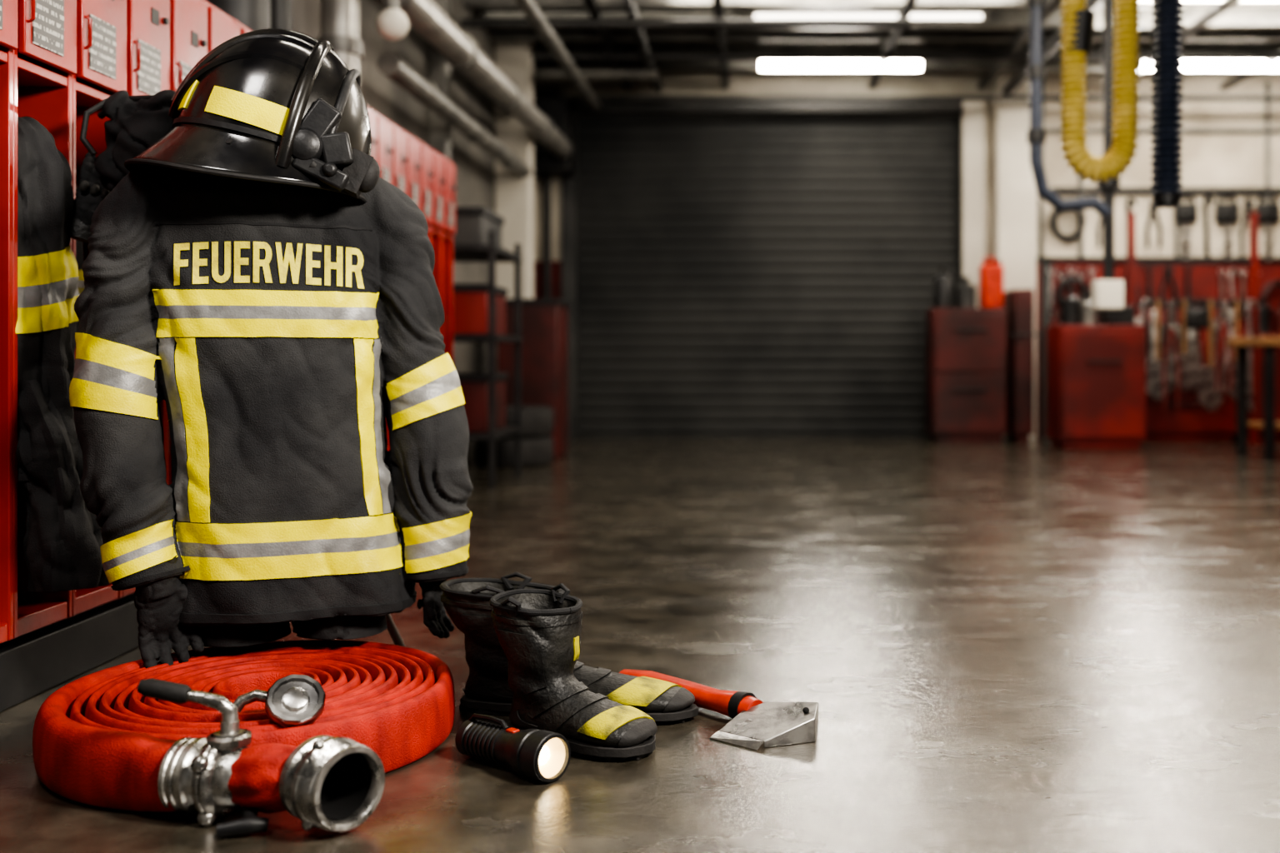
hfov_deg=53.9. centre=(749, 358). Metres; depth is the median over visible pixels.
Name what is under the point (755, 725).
axe
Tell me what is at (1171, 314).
cutter
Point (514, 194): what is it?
column
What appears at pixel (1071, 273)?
wrench
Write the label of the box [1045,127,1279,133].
pipe
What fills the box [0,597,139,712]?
base
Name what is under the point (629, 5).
pipe
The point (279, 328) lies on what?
jacket
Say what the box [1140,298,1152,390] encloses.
crowbar
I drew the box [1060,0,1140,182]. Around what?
hose
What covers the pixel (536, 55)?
ceiling beam
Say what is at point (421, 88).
pipe
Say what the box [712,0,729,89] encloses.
beam
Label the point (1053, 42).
pipe
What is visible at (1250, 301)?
crowbar
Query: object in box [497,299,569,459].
cabinet
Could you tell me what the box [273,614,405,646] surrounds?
stand
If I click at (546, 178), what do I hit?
pipe
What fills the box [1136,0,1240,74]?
trim
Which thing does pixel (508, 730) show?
switch
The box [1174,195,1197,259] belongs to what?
saw
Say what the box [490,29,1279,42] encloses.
trim
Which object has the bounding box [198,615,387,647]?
trousers
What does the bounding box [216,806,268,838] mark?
handle
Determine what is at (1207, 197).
crowbar
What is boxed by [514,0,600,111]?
pipe
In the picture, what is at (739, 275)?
door
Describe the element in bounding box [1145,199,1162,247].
cutter
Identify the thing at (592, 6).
beam
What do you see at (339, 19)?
pipe
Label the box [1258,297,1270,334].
canister
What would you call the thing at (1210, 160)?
wall
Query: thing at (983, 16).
ceiling lamp
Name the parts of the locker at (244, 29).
door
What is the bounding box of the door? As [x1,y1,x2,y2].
[577,114,961,437]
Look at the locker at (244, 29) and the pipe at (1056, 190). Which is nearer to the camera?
the locker at (244, 29)
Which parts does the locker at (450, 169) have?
door handle, door, name plate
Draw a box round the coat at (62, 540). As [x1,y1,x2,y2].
[15,115,109,593]
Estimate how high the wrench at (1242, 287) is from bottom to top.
0.404 m
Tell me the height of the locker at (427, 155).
1.575 m
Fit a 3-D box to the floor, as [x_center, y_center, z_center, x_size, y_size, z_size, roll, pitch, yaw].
[1.825,0.700,4.200,7.550,0.080,12.800,0,0,0]
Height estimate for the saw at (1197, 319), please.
0.728 m
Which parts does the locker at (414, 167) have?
door handle, name plate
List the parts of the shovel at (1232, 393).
blade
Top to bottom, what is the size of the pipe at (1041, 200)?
1.450 m
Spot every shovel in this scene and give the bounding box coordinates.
[1145,299,1170,400]
[1171,299,1194,389]
[1198,299,1223,410]
[1225,299,1248,399]
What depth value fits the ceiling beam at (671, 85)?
10.28 m
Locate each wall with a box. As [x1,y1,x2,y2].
[292,0,494,459]
[534,71,1279,437]
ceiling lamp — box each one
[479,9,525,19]
[637,9,714,16]
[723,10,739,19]
[748,9,988,21]
[755,60,926,70]
[1136,60,1279,70]
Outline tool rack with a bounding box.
[1126,211,1264,445]
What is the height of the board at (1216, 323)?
0.540 m
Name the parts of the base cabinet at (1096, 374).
drawer, handle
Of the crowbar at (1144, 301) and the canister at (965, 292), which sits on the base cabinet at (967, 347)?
the canister at (965, 292)
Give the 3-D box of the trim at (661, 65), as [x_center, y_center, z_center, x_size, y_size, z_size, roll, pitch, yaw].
[1.835,-2.320,9.750,7.330,0.140,0.100,0,0,0]
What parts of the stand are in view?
leg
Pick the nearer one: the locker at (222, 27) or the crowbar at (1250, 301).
the locker at (222, 27)
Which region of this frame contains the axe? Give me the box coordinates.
[619,670,818,751]
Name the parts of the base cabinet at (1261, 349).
drawer, drawer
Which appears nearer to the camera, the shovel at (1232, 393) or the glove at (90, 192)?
the glove at (90, 192)
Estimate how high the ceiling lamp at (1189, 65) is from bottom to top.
0.226 m
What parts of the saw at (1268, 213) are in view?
handle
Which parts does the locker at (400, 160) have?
door handle, name plate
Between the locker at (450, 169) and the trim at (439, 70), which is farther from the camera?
the trim at (439, 70)
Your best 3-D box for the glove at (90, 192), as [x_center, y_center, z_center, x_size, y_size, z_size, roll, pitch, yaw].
[-1.324,-0.325,2.544,0.140,0.199,0.069,0,0,-38]
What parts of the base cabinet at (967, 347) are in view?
drawer, drawer, handle, handle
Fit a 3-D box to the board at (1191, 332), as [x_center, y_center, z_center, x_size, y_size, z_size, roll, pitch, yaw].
[3.500,-0.060,9.855,0.080,0.600,0.050,0,0,0]
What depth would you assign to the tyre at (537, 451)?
7.55 m
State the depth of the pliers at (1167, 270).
10.35 m
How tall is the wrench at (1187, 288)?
0.333 m
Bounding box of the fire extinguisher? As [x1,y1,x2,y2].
[979,256,1003,308]
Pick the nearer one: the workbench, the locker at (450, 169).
the locker at (450, 169)
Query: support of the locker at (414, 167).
on the floor
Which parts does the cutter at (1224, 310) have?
handle arm, handle arm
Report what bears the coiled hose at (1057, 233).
attached to the wall at (1210, 160)
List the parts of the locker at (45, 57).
door handle, door, name plate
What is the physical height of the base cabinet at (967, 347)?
1.050 m
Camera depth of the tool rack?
9.55 m
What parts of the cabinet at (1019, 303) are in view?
drawer, handle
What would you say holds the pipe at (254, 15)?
attached to the ceiling
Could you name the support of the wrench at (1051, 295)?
hanging from the wall at (1210, 160)
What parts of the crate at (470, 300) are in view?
lid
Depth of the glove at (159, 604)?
2.27 m
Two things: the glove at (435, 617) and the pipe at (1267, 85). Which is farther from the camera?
the pipe at (1267, 85)
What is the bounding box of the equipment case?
[1096,305,1134,324]
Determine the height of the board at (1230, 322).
0.620 m
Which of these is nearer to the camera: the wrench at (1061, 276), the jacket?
the jacket
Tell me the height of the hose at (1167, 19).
1.835 m
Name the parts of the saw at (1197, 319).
handle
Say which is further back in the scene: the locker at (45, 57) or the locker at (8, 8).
the locker at (45, 57)
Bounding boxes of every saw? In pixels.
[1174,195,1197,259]
[1185,299,1209,394]
[1215,195,1238,259]
[1255,195,1279,261]
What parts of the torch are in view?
bulb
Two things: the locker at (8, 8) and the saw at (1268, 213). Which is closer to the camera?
the locker at (8, 8)
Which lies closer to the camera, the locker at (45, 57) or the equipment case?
the locker at (45, 57)
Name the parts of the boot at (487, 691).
panel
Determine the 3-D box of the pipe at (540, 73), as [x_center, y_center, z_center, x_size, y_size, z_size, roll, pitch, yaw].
[-1.250,-2.140,9.400,1.100,0.090,0.089,0,0,0]
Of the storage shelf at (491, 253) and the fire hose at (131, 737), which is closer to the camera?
the fire hose at (131, 737)
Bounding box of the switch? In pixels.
[505,727,519,733]
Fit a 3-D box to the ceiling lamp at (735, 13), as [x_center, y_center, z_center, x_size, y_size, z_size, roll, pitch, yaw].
[-0.124,-2.269,8.300,0.099,0.055,0.100,0,0,0]
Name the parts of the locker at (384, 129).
door, name plate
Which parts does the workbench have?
leg, leg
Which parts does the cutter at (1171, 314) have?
handle arm, handle arm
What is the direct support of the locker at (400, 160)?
on the floor
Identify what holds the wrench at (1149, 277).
hanging from the wall at (1210, 160)
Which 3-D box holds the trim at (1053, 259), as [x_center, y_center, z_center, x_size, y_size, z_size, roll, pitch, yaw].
[3.880,-0.820,10.385,3.040,0.040,0.030,0,0,0]
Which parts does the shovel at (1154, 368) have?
blade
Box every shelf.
[453,230,521,489]
[1246,421,1279,429]
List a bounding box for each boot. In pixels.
[439,571,698,724]
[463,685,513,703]
[489,583,657,762]
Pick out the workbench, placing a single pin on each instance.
(1269, 343)
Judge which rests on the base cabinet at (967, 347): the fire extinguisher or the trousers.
the fire extinguisher
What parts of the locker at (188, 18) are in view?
door handle, name plate, door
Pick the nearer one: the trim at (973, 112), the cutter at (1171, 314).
the cutter at (1171, 314)
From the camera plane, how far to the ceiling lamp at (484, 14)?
8.27 m
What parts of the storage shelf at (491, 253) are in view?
post, post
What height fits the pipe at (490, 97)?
0.142 m
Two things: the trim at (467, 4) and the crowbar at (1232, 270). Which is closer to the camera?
the trim at (467, 4)
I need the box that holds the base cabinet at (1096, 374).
[1046,325,1145,449]
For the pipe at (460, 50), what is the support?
attached to the wall at (475, 167)
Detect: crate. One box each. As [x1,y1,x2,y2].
[453,206,504,247]
[453,283,507,334]
[457,372,507,432]
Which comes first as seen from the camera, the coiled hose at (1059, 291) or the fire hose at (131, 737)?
the fire hose at (131, 737)
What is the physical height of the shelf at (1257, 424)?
0.030 m
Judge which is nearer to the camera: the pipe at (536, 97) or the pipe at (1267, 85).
the pipe at (536, 97)
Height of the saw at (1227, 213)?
0.551 m
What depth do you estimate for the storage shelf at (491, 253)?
6.31 m
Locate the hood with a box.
[80,90,175,191]
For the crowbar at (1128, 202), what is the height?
0.422 m
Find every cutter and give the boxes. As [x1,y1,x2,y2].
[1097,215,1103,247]
[1124,271,1138,305]
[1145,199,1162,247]
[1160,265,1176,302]
[1162,300,1179,410]
[1215,300,1233,389]
[1240,196,1253,257]
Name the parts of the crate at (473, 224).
lid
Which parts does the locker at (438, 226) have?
door, name plate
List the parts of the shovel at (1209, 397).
blade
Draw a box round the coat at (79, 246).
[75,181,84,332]
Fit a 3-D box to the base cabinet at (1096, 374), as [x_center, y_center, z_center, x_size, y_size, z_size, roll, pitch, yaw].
[2.550,0.210,9.209,0.620,0.900,0.483,0,0,0]
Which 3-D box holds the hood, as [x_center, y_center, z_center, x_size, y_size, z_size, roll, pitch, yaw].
[-1.222,-0.430,2.498,0.193,0.214,0.115,0,0,0]
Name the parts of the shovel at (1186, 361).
blade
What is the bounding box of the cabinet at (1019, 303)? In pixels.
[1004,289,1040,442]
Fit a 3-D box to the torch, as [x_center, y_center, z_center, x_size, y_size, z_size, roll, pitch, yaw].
[-0.387,0.622,2.009,0.214,0.077,0.075,0,0,39]
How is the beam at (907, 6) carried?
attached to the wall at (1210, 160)
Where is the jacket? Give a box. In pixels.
[69,164,473,626]
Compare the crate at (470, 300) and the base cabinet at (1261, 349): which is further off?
the base cabinet at (1261, 349)
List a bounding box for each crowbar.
[1125,197,1137,212]
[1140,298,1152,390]
[1203,195,1214,257]
[1228,267,1239,320]
[1245,298,1258,411]
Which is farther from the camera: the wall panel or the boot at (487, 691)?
the wall panel
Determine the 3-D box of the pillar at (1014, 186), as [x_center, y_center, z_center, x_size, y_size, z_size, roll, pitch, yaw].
[2.180,-0.865,10.300,0.320,3.050,0.200,0,0,0]
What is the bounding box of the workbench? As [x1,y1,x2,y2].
[1226,336,1279,460]
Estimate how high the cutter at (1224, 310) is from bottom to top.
0.679 m
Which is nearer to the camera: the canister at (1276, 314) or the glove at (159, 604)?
the glove at (159, 604)
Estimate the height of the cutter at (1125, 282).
0.339 m
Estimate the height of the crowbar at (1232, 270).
0.442 m
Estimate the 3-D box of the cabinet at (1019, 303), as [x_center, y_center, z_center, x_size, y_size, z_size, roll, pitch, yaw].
[2.140,0.060,9.934,0.256,1.200,0.433,0,0,0]
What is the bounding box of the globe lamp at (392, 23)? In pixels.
[376,0,409,40]
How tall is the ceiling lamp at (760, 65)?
0.226 m
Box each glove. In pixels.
[68,151,109,243]
[134,555,204,668]
[417,580,454,639]
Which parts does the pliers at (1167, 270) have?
handle arm, handle arm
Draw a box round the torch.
[455,713,570,783]
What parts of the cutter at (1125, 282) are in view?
handle arm, handle arm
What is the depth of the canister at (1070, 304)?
9.14 m
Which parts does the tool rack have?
post, post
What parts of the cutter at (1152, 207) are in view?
handle arm, handle arm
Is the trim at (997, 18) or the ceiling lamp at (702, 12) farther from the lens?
the trim at (997, 18)
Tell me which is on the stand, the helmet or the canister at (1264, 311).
the helmet
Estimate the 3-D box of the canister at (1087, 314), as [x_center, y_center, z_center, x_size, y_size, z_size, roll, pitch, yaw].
[2.500,-0.355,9.250,0.120,0.230,0.120,0,0,0]
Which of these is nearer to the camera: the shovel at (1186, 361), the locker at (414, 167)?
the locker at (414, 167)
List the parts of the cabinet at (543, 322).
lid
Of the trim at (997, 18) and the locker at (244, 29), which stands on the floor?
the locker at (244, 29)
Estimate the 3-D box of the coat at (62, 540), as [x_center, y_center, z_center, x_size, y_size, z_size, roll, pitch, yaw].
[-1.379,-0.052,2.437,0.282,1.011,0.183,0,0,30]
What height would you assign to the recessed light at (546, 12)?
0.039 m
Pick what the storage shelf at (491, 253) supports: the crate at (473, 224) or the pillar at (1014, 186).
the crate at (473, 224)
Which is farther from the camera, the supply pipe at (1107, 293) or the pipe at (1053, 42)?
the pipe at (1053, 42)
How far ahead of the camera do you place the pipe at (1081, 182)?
10.36 m
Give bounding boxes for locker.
[0,0,18,644]
[0,0,76,649]
[53,0,126,628]
[105,0,169,608]
[165,0,207,484]
[203,0,240,53]
[236,20,251,34]
[366,106,377,160]
[373,110,393,450]
[390,121,408,194]
[404,130,421,209]
[418,140,434,241]
[430,148,445,334]
[442,155,455,362]
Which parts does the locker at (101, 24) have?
door handle, door, name plate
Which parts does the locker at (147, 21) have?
door handle, door, name plate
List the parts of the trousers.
trouser leg, trouser leg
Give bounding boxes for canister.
[934,266,951,308]
[955,276,975,308]
[1060,289,1080,324]
[1080,295,1095,324]
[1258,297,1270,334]
[1273,309,1279,334]
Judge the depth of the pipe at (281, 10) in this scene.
4.46 m
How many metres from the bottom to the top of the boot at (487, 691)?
0.246 m
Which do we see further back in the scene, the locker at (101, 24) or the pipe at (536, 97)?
the pipe at (536, 97)
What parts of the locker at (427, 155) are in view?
door handle, door, name plate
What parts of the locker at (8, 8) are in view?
name plate, door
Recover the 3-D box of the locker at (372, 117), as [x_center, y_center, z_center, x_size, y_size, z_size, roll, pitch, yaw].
[-1.583,-0.128,4.508,0.449,1.575,0.205,0,0,0]
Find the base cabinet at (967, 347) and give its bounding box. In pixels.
[926,308,1006,442]
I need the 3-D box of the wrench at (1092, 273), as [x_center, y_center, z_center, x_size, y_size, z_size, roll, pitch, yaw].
[2.840,-0.545,10.377,0.068,0.430,0.018,0,0,0]
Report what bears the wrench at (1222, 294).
hanging from the wall at (1210, 160)
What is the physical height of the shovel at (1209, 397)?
0.849 m
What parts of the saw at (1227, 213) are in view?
handle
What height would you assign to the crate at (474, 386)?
0.300 m
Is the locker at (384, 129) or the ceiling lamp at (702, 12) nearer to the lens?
the locker at (384, 129)
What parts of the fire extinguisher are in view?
handle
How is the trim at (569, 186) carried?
attached to the wall at (1210, 160)
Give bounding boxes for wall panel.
[1145,388,1236,441]
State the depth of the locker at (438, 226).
5.58 m
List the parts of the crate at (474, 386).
lid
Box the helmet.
[124,28,379,203]
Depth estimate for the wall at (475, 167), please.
7.77 m
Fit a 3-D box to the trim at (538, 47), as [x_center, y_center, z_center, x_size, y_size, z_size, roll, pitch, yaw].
[1.835,-2.320,9.250,7.330,0.140,0.100,0,0,0]
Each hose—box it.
[32,640,454,838]
[1049,208,1085,242]
[1055,275,1089,308]
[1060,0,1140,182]
[1150,0,1184,208]
[1260,279,1279,316]
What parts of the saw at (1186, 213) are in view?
handle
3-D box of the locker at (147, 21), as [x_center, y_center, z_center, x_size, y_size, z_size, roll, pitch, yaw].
[-1.583,-0.128,2.868,0.449,1.575,0.205,0,0,0]
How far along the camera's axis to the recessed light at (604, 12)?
8.25 m
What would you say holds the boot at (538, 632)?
on the floor
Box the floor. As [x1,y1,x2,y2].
[0,437,1279,852]
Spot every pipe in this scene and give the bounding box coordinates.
[205,0,270,30]
[270,0,292,30]
[316,0,363,72]
[376,0,572,158]
[377,52,531,178]
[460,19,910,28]
[485,92,539,141]
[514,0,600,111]
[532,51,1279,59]
[534,67,657,79]
[534,95,1279,100]
[542,175,550,299]
[621,0,662,93]
[1002,0,1103,95]
[1026,0,1124,309]
[1039,81,1044,256]
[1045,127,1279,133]
[1050,187,1279,194]
[1078,174,1084,256]
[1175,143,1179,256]
[1265,81,1270,243]
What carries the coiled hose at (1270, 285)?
attached to the wall at (1210, 160)
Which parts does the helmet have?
visor frame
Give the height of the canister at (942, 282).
0.330 m
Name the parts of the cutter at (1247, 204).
handle arm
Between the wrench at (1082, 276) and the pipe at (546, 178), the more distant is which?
the wrench at (1082, 276)
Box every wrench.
[1047,266,1054,318]
[1056,269,1064,324]
[1068,266,1075,289]
[1078,269,1085,301]
[1088,266,1096,314]
[1145,265,1153,299]
[1184,265,1192,302]
[1217,269,1225,316]
[1239,269,1246,317]
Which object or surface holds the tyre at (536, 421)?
on the tyre at (537, 451)
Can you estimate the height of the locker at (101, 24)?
1.575 m
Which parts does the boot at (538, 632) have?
panel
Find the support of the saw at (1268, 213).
hanging from the wall at (1210, 160)
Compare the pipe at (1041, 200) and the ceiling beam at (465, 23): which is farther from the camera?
the pipe at (1041, 200)
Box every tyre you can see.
[475,435,553,467]
[504,405,553,437]
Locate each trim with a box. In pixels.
[428,0,450,160]
[462,0,1279,9]
[480,9,1279,29]
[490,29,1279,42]
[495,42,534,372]
[534,42,1279,51]
[534,60,1279,71]
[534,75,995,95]
[561,100,962,438]
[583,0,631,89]
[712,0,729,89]
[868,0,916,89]
[961,100,984,308]
[977,0,1060,89]
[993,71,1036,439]
[1036,256,1279,262]
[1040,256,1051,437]
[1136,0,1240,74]
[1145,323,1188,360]
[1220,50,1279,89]

